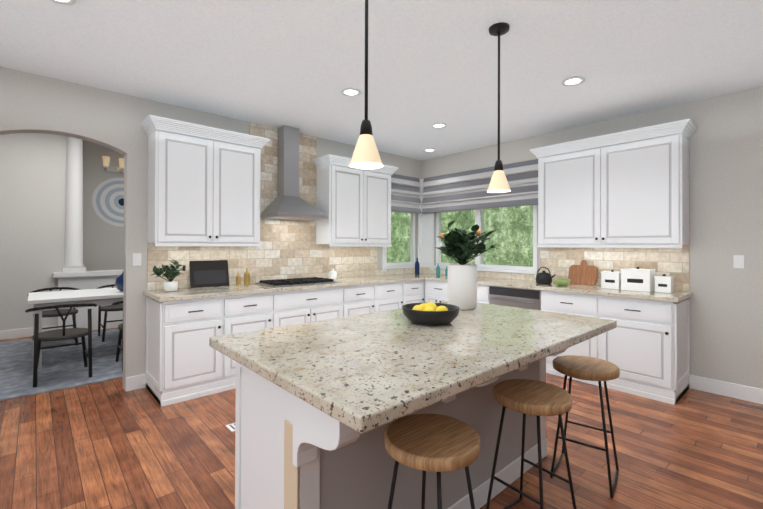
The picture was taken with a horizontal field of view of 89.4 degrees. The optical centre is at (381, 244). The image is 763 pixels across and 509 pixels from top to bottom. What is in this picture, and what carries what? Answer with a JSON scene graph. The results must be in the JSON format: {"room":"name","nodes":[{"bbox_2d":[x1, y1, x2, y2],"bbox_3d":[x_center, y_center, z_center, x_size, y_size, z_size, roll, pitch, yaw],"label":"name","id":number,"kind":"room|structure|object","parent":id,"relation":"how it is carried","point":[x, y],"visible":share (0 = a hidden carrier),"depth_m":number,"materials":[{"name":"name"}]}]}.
{"room":"kitchen","nodes":[
{"label":"kitchen","id":0,"kind":"room"},
{"bbox_2d":[0,133,66,330],"bbox_3d":[-5.856,-0.271,5.144,2.840,3.250,0.140,0,0,-42],"label":"wall","id":1,"kind":"structure","parent":0,"point":[32,204],"depth_m":5.66,"materials":[{"name":"paint"}]},
{"bbox_2d":[0,325,56,339],"bbox_3d":[-5.842,1.289,5.049,2.430,0.130,0.016,0,0,-42],"label":"baseboard","id":2,"kind":"structure","parent":1,"relation":"attached to","point":[24,332],"depth_m":5.58,"materials":[{"name":"white wood"}]},
{"bbox_2d":[53,136,123,329],"bbox_3d":[-4.286,-0.260,6.463,1.860,3.250,0.320,0,0,-42],"label":"wall column","id":3,"kind":"structure","parent":0,"point":[74,273],"depth_m":5.95,"materials":[{"name":"white paint"}]},
{"bbox_2d":[83,140,123,270],"bbox_3d":[-4.634,-0.255,7.792,2.800,3.250,0.140,0,0,-42],"label":"wall","id":4,"kind":"structure","parent":0,"point":[103,242],"depth_m":7.14,"materials":[{"name":"paint"}]},
{"bbox_2d":[92,178,123,226],"bbox_3d":[-4.960,-0.803,7.381,0.940,0.940,0.024,0,0,-42],"label":"decorative plate","id":5,"kind":"object","parent":4,"relation":"attached to","point":[108,200],"visible":0.46,"depth_m":7.26,"materials":[{"name":"blue"}]},
{"bbox_2d":[102,156,123,173],"bbox_3d":[-4.910,-1.468,7.286,0.620,0.271,0.240,0,0,-42],"label":"sconce","id":6,"kind":"object","parent":4,"relation":"attached to","point":[108,168],"visible":0.65,"depth_m":7.20,"materials":[{"name":"beige glass"}]},
{"bbox_2d":[0,66,420,389],"bbox_3d":[-2.541,-0.012,3.478,8.740,2.740,0.151,0,0,-42],"label":"wall","id":7,"kind":"structure","parent":0,"point":[31,103],"depth_m":3.67,"materials":[{"name":"paint"}]},
{"bbox_2d":[133,253,140,265],"bbox_3d":[-2.290,0.145,3.610,0.070,0.116,0.010,0,0,-42],"label":"switch plate","id":8,"kind":"object","parent":7,"relation":"attached to","point":[136,259],"visible":1,"depth_m":3.61,"materials":[{"name":"white plastic"}]},
{"bbox_2d":[141,115,269,245],"bbox_3d":[-1.731,-0.550,3.861,1.118,1.145,0.381,0,0,-42],"label":"upper cabinet","id":9,"kind":"object","parent":7,"relation":"attached to","point":[203,185],"visible":1,"depth_m":3.70,"materials":[{"name":"white wood"}]},
{"bbox_2d":[260,125,327,220],"bbox_3d":[-1.006,-0.831,4.457,0.640,1.078,0.447,0,0,-42],"label":"range hood","id":10,"kind":"object","parent":7,"relation":"attached to","point":[288,203],"visible":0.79,"depth_m":4.47,"materials":[{"name":"silver metal"}]},
{"bbox_2d":[312,154,398,246],"bbox_3d":[-0.323,-0.519,5.130,1.168,1.105,0.381,0,0,-42],"label":"upper cabinet","id":11,"kind":"object","parent":7,"relation":"attached to","point":[353,204],"visible":1,"depth_m":4.92,"materials":[{"name":"white wood"}]},
{"bbox_2d":[382,212,417,271],"bbox_3d":[0.281,-0.321,5.981,0.778,1.460,0.130,0,0,-42],"label":"window","id":12,"kind":"structure","parent":7,"relation":"in","point":[398,265],"depth_m":6.11,"materials":[{"name":"white"}]},
{"bbox_2d":[391,174,421,213],"bbox_3d":[0.333,-0.776,5.920,0.790,0.570,0.050,0,0,-42],"label":"blind","id":13,"kind":"object","parent":7,"relation":"attached to","point":[405,194],"visible":0.67,"depth_m":5.96,"materials":[{"name":"grey fabric"}]},
{"bbox_2d":[0,328,762,508],"bbox_3d":[-1.443,1.410,2.966,10.500,0.100,15.100,0,0,-42],"label":"floor","id":14,"kind":"structure","parent":0,"point":[111,444],"depth_m":2.51,"materials":[{"name":"brown wood"}]},
{"bbox_2d":[0,328,122,400],"bbox_3d":[-3.776,1.354,4.734,3.800,0.012,2.750,0,0,-42],"label":"area rug","id":15,"kind":"object","parent":14,"relation":"on","point":[63,368],"visible":0.33,"depth_m":4.27,"materials":[{"name":"grey carpet"}]},
{"bbox_2d":[27,287,80,342],"bbox_3d":[-4.354,0.971,5.155,0.570,0.754,0.478,0,0,-42],"label":"dining chair","id":16,"kind":"object","parent":15,"relation":"on","point":[54,313],"visible":0.58,"depth_m":5.13,"materials":[{"name":"black wood"}]},
{"bbox_2d":[25,303,96,386],"bbox_3d":[-3.250,0.969,3.929,0.570,0.754,0.478,0,0,-42],"label":"dining chair","id":17,"kind":"object","parent":15,"relation":"on","point":[58,334],"visible":1,"depth_m":3.85,"materials":[{"name":"black wood"}]},
{"bbox_2d":[28,288,122,369],"bbox_3d":[-3.364,0.973,4.937,1.720,0.752,0.900,0,0,-42],"label":"dining table","id":18,"kind":"object","parent":15,"relation":"on","point":[104,296],"visible":0.52,"depth_m":4.42,"materials":[{"name":"white wood"}]},
{"bbox_2d":[115,271,123,291],"bbox_3d":[-3.217,0.471,4.868,0.250,0.250,0.250,0,0,-42],"label":"vase","id":19,"kind":"object","parent":18,"relation":"on","point":[119,283],"visible":0.21,"depth_m":4.76,"materials":[{"name":"blue ceramic"}]},
{"bbox_2d":[96,284,122,341],"bbox_3d":[-3.834,0.975,5.623,0.570,0.754,0.478,0,0,-42],"label":"dining chair","id":20,"kind":"object","parent":15,"relation":"on","point":[118,307],"visible":0.35,"depth_m":5.49,"materials":[{"name":"black metal"}]},
{"bbox_2d":[112,301,122,370],"bbox_3d":[-2.730,0.973,4.398,0.570,0.754,0.478,0,0,-42],"label":"dining chair","id":21,"kind":"object","parent":15,"relation":"on","point":[120,329],"visible":0.19,"depth_m":4.35,"materials":[{"name":"black wood"}]},
{"bbox_2d":[145,297,234,406],"bbox_3d":[-1.825,0.922,3.628,0.580,0.880,0.601,0,0,-42],"label":"base cabinet","id":22,"kind":"object","parent":14,"relation":"on","point":[181,365],"depth_m":3.40,"materials":[{"name":"white wood"}]},
{"bbox_2d":[143,273,446,300],"bbox_3d":[-0.595,0.471,4.708,3.892,0.040,0.623,0,0,-42],"label":"countertop","id":23,"kind":"structure","parent":22,"relation":"on","point":[197,294],"depth_m":4.03,"materials":[{"name":"beige stone"}]},
{"bbox_2d":[151,260,186,291],"bbox_3d":[-2.003,0.288,3.606,0.300,0.302,0.334,0,0,-42],"label":"potted plant","id":24,"kind":"object","parent":23,"relation":"on","point":[169,283],"visible":1,"depth_m":3.57,"materials":[{"name":"green plant"}]},
{"bbox_2d":[189,260,228,287],"bbox_3d":[-1.789,0.307,4.016,0.380,0.270,0.075,0,0,-42],"label":"leaning board","id":25,"kind":"object","parent":23,"relation":"on","point":[211,273],"visible":1,"depth_m":4.00,"materials":[{"name":"metal"}]},
{"bbox_2d":[236,272,240,285],"bbox_3d":[-1.528,0.373,4.115,0.044,0.140,0.044,0,0,-42],"label":"bottle","id":26,"kind":"object","parent":23,"relation":"on","point":[238,280],"visible":1,"depth_m":4.10,"materials":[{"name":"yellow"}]},
{"bbox_2d":[244,268,249,285],"bbox_3d":[-1.436,0.349,4.117,0.060,0.190,0.060,0,0,-42],"label":"bottle","id":27,"kind":"object","parent":23,"relation":"on","point":[246,278],"visible":1,"depth_m":4.09,"materials":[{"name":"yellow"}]},
{"bbox_2d":[255,277,338,286],"bbox_3d":[-0.952,0.427,4.385,0.800,0.042,0.470,0,0,-42],"label":"cooktop","id":28,"kind":"object","parent":23,"relation":"in","point":[292,282],"depth_m":4.25,"materials":[{"name":"black metal"}]},
{"bbox_2d":[329,268,336,279],"bbox_3d":[-0.618,0.380,4.881,0.100,0.140,0.100,0,0,-42],"label":"utensil crock","id":29,"kind":"object","parent":23,"relation":"on","point":[332,274],"visible":0.94,"depth_m":4.84,"materials":[{"name":"white ceramic"}]},
{"bbox_2d":[415,258,419,274],"bbox_3d":[0.533,0.333,5.756,0.070,0.250,0.070,0,0,-42],"label":"soap bottle","id":30,"kind":"object","parent":23,"relation":"on","point":[417,267],"visible":1,"depth_m":5.73,"materials":[{"name":"blue glass"}]},
{"bbox_2d":[436,263,439,274],"bbox_3d":[0.843,0.374,5.740,0.056,0.170,0.056,0,0,-42],"label":"bottle","id":31,"kind":"object","parent":23,"relation":"on","point":[438,270],"visible":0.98,"depth_m":5.72,"materials":[{"name":"teal glass"}]},
{"bbox_2d":[226,423,234,431],"bbox_3d":[-1.012,1.358,2.936,0.300,0.006,0.120,0,0,-42],"label":"floor vent","id":32,"kind":"object","parent":14,"relation":"in","point":[230,427],"visible":0.08,"depth_m":2.86,"materials":[{"name":"white metal"}]},
{"bbox_2d":[231,293,282,389],"bbox_3d":[-1.477,0.924,3.941,0.624,0.880,0.601,0,0,-42],"label":"base cabinet","id":33,"kind":"object","parent":14,"relation":"on","point":[259,311],"depth_m":3.77,"materials":[{"name":"white wood"}]},
{"bbox_2d":[283,285,350,325],"bbox_3d":[-0.968,0.928,4.399,1.014,0.880,0.601,0,0,-42],"label":"base cabinet","id":34,"kind":"object","parent":14,"relation":"on","point":[304,305],"depth_m":4.22,"materials":[{"name":"white wood"}]},
{"bbox_2d":[351,285,378,315],"bbox_3d":[-0.463,0.932,4.855,0.614,0.880,0.601,0,0,-42],"label":"base cabinet","id":35,"kind":"object","parent":14,"relation":"on","point":[364,298],"depth_m":4.69,"materials":[{"name":"white wood"}]},
{"bbox_2d":[379,281,406,311],"bbox_3d":[-0.099,0.934,5.182,0.634,0.880,0.601,0,0,-42],"label":"base cabinet","id":36,"kind":"object","parent":14,"relation":"on","point":[393,296],"depth_m":5.01,"materials":[{"name":"white wood"}]},
{"bbox_2d":[235,338,590,508],"bbox_3d":[0.290,0.921,1.994,1.831,0.880,0.805,0,0,-42],"label":"kitchen island","id":37,"kind":"object","parent":14,"relation":"on","point":[288,455],"depth_m":1.54,"materials":[{"name":"white wood"}]},
{"bbox_2d":[209,302,616,437],"bbox_3d":[0.280,0.499,2.012,1.906,0.124,1.124,0,0,-42],"label":"island countertop","id":38,"kind":"structure","parent":37,"relation":"on","point":[366,373],"depth_m":1.54,"materials":[{"name":"beige stone"}]},
{"bbox_2d":[402,302,459,324],"bbox_3d":[0.274,0.381,2.158,0.320,0.111,0.320,0,0,-42],"label":"fruit bowl","id":39,"kind":"object","parent":38,"relation":"on","point":[431,313],"visible":1,"depth_m":2.06,"materials":[{"name":"black ceramic"}]},
{"bbox_2d":[433,221,500,309],"bbox_3d":[0.576,0.140,2.673,0.444,0.598,0.502,0,0,-42],"label":"vase","id":40,"kind":"object","parent":38,"relation":"on","point":[461,245],"visible":0.98,"depth_m":2.59,"materials":[{"name":"white ceramic"}]},
{"bbox_2d":[407,281,422,303],"bbox_3d":[0.214,0.937,5.464,0.475,0.880,0.601,0,0,-42],"label":"base cabinet","id":41,"kind":"object","parent":14,"relation":"on","point":[414,288],"depth_m":5.29,"materials":[{"name":"white wood"}]},
{"bbox_2d":[384,414,480,508],"bbox_3d":[0.184,1.029,1.424,0.354,0.659,0.354,0,0,-42],"label":"stool","id":42,"kind":"object","parent":14,"relation":"on","point":[437,443],"visible":1,"depth_m":1.37,"materials":[{"name":"brown wood"}]},
{"bbox_2d":[423,277,447,302],"bbox_3d":[0.979,0.939,5.383,0.664,0.880,0.592,0,0,-42],"label":"base cabinet","id":43,"kind":"object","parent":14,"relation":"on","point":[433,291],"depth_m":5.27,"materials":[{"name":"white wood"}]},
{"bbox_2d":[477,285,482,302],"bbox_3d":[1.321,0.939,5.050,0.601,0.880,0.568,0,0,-42],"label":"base cabinet","id":44,"kind":"object","parent":14,"relation":"on","point":[479,287],"depth_m":4.73,"materials":[{"name":"white wood"}]},
{"bbox_2d":[483,285,538,309],"bbox_3d":[1.730,0.938,4.596,0.601,0.880,0.749,0,0,-42],"label":"dishwasher","id":45,"kind":"object","parent":14,"relation":"on","point":[519,298],"depth_m":4.41,"materials":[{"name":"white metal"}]},
{"bbox_2d":[486,379,576,508],"bbox_3d":[0.716,1.032,1.842,0.352,0.659,0.352,0,0,-42],"label":"stool","id":46,"kind":"object","parent":14,"relation":"on","point":[538,399],"visible":1,"depth_m":1.81,"materials":[{"name":"brown wood"}]},
{"bbox_2d":[539,289,586,382],"bbox_3d":[2.153,0.938,4.126,0.601,0.880,0.643,0,0,-42],"label":"base cabinet","id":47,"kind":"object","parent":14,"relation":"on","point":[565,303],"depth_m":3.97,"materials":[{"name":"white wood"}]},
{"bbox_2d":[550,355,619,497],"bbox_3d":[1.206,1.036,2.284,0.374,0.659,0.374,0,0,-42],"label":"stool","id":48,"kind":"object","parent":14,"relation":"on","point":[587,368],"visible":1,"depth_m":2.24,"materials":[{"name":"black metal"}]},
{"bbox_2d":[587,297,689,404],"bbox_3d":[2.505,0.937,3.736,0.601,0.880,0.676,0,0,-42],"label":"base cabinet","id":49,"kind":"object","parent":14,"relation":"on","point":[644,345],"depth_m":3.49,"materials":[{"name":"white wood"}]},
{"bbox_2d":[427,275,692,304],"bbox_3d":[1.780,0.478,4.514,0.622,0.040,2.844,0,0,-42],"label":"countertop","id":50,"kind":"structure","parent":49,"relation":"on","point":[594,290],"depth_m":3.93,"materials":[{"name":"beige stone"}]},
{"bbox_2d":[536,267,554,283],"bbox_3d":[1.888,0.358,4.431,0.180,0.196,0.224,0,0,-42],"label":"kettle","id":51,"kind":"object","parent":50,"relation":"on","point":[543,277],"visible":1,"depth_m":4.38,"materials":[{"name":"black metal"}]},
{"bbox_2d":[553,279,569,285],"bbox_3d":[1.983,0.421,4.236,0.170,0.070,0.170,0,0,-42],"label":"bowl","id":52,"kind":"object","parent":50,"relation":"on","point":[562,282],"visible":1,"depth_m":4.18,"materials":[{"name":"green ceramic"}]},
{"bbox_2d":[568,260,597,285],"bbox_3d":[2.272,0.318,4.349,0.080,0.280,0.300,0,0,-42],"label":"cutting board","id":53,"kind":"object","parent":50,"relation":"on","point":[583,273],"visible":0.85,"depth_m":4.33,"materials":[{"name":"brown wood"}]},
{"bbox_2d":[601,270,620,288],"bbox_3d":[2.384,0.361,3.978,0.158,0.190,0.168,0,0,-42],"label":"canister","id":54,"kind":"object","parent":50,"relation":"on","point":[611,279],"visible":0.88,"depth_m":3.92,"materials":[{"name":"white ceramic"}]},
{"bbox_2d":[621,267,654,291],"bbox_3d":[2.526,0.341,3.797,0.188,0.230,0.248,0,0,-42],"label":"canister","id":55,"kind":"object","parent":50,"relation":"on","point":[637,279],"visible":0.96,"depth_m":3.73,"materials":[{"name":"white ceramic"}]},
{"bbox_2d":[654,274,673,292],"bbox_3d":[2.688,0.371,3.663,0.128,0.170,0.133,0,0,-42],"label":"canister","id":56,"kind":"object","parent":50,"relation":"on","point":[664,283],"visible":1,"depth_m":3.62,"materials":[{"name":"white ceramic"}]},
{"bbox_2d":[0,0,762,160],"bbox_3d":[0.171,-1.435,0.480,8.740,0.100,8.240,0,0,-42],"label":"ceiling","id":57,"kind":"structure","parent":0,"point":[299,65],"depth_m":2.86,"materials":[{"name":"paint"}]},
{"bbox_2d":[50,0,75,4],"bbox_3d":[-1.796,-1.379,2.126,0.176,0.012,0.176,0,0,-42],"label":"recessed light","id":58,"kind":"object","parent":57,"relation":"in","point":[69,2],"visible":0.98,"depth_m":2.19,"materials":[{"name":"white"}]},
{"bbox_2d":[341,88,360,96],"bbox_3d":[-0.275,-1.368,3.470,0.176,0.012,0.176,0,0,-42],"label":"recessed light","id":59,"kind":"object","parent":57,"relation":"in","point":[351,92],"visible":0.92,"depth_m":3.47,"materials":[{"name":"white"}]},
{"bbox_2d":[349,0,382,168],"bbox_3d":[-0.065,-0.861,1.679,0.146,1.040,0.146,0,0,-42],"label":"pendant light","id":60,"kind":"object","parent":57,"relation":"hanging from","point":[366,155],"visible":1,"depth_m":1.66,"materials":[{"name":"beige glass"}]},
{"bbox_2d":[424,148,435,151],"bbox_3d":[0.698,-1.355,5.557,0.176,0.012,0.176,0,0,-42],"label":"recessed light","id":61,"kind":"object","parent":57,"relation":"in","point":[429,150],"visible":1,"depth_m":5.56,"materials":[{"name":"white"}]},
{"bbox_2d":[431,123,446,127],"bbox_3d":[0.660,-1.360,4.419,0.176,0.012,0.176,0,0,-42],"label":"recessed light","id":62,"kind":"object","parent":57,"relation":"in","point":[439,125],"visible":0.96,"depth_m":4.41,"materials":[{"name":"white"}]},
{"bbox_2d":[487,22,510,192],"bbox_3d":[0.747,-0.855,2.451,0.146,1.040,0.146,0,0,-42],"label":"pendant light","id":63,"kind":"object","parent":57,"relation":"hanging from","point":[498,183],"visible":1,"depth_m":2.43,"materials":[{"name":"black metal"}]},
{"bbox_2d":[562,77,584,85],"bbox_3d":[1.603,-1.362,3.223,0.176,0.012,0.176,0,0,-42],"label":"recessed light","id":64,"kind":"object","parent":57,"relation":"in","point":[572,81],"visible":0.96,"depth_m":3.22,"materials":[{"name":"white"}]},
{"bbox_2d":[421,87,762,388],"bbox_3d":[3.404,0.008,3.296,0.151,2.740,8.100,0,0,-42],"label":"wall","id":65,"kind":"structure","parent":0,"point":[726,212],"depth_m":3.58,"materials":[{"name":"paint"}]},
{"bbox_2d":[417,179,433,267],"bbox_3d":[0.703,-0.336,6.125,0.099,1.425,0.279,0,0,-42],"label":"post","id":66,"kind":"object","parent":65,"relation":"attached to","point":[425,233],"visible":0.71,"depth_m":6.17,"materials":[{"name":"white"}]},
{"bbox_2d":[422,159,537,213],"bbox_3d":[1.304,-0.774,5.470,0.050,0.570,1.920,0,0,-42],"label":"blind","id":67,"kind":"object","parent":65,"relation":"attached to","point":[462,191],"visible":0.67,"depth_m":5.41,"materials":[{"name":"grey fabric"}]},
{"bbox_2d":[430,205,536,276],"bbox_3d":[1.395,-0.319,5.485,0.130,1.460,1.738,0,0,-42],"label":"window","id":68,"kind":"structure","parent":65,"relation":"in","point":[479,221],"depth_m":5.31,"materials":[{"name":"white"}]},
{"bbox_2d":[534,143,593,246],"bbox_3d":[2.178,-0.520,4.324,0.316,1.057,0.732,0,0,-42],"label":"upper cabinet","id":69,"kind":"object","parent":65,"relation":"attached to","point":[565,175],"depth_m":4.24,"materials":[{"name":"white wood"}]},
{"bbox_2d":[594,127,689,246],"bbox_3d":[2.591,-0.521,3.865,0.316,1.057,0.732,0,0,-42],"label":"upper cabinet","id":70,"kind":"object","parent":65,"relation":"attached to","point":[627,189],"depth_m":3.71,"materials":[{"name":"white wood"}]},
{"bbox_2d":[688,375,762,403],"bbox_3d":[3.123,1.313,3.488,0.016,0.130,0.545,0,0,-42],"label":"baseboard","id":71,"kind":"structure","parent":65,"relation":"attached to","point":[719,387],"depth_m":3.48,"materials":[{"name":"white wood"}]},
{"bbox_2d":[733,255,743,267],"bbox_3d":[3.184,0.158,3.434,0.010,0.116,0.070,0,0,-42],"label":"switch plate","id":72,"kind":"object","parent":65,"relation":"attached to","point":[738,261],"visible":1,"depth_m":3.43,"materials":[{"name":"white plastic"}]},
{"label":"outside","id":73,"kind":"structure","parent":0,"visible":0},
{"bbox_2d":[387,205,532,266],"bbox_3d":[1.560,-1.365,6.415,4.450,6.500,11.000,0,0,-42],"label":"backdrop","id":74,"kind":"structure","parent":73,"point":[505,216],"depth_m":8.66,"materials":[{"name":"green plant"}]}
]}

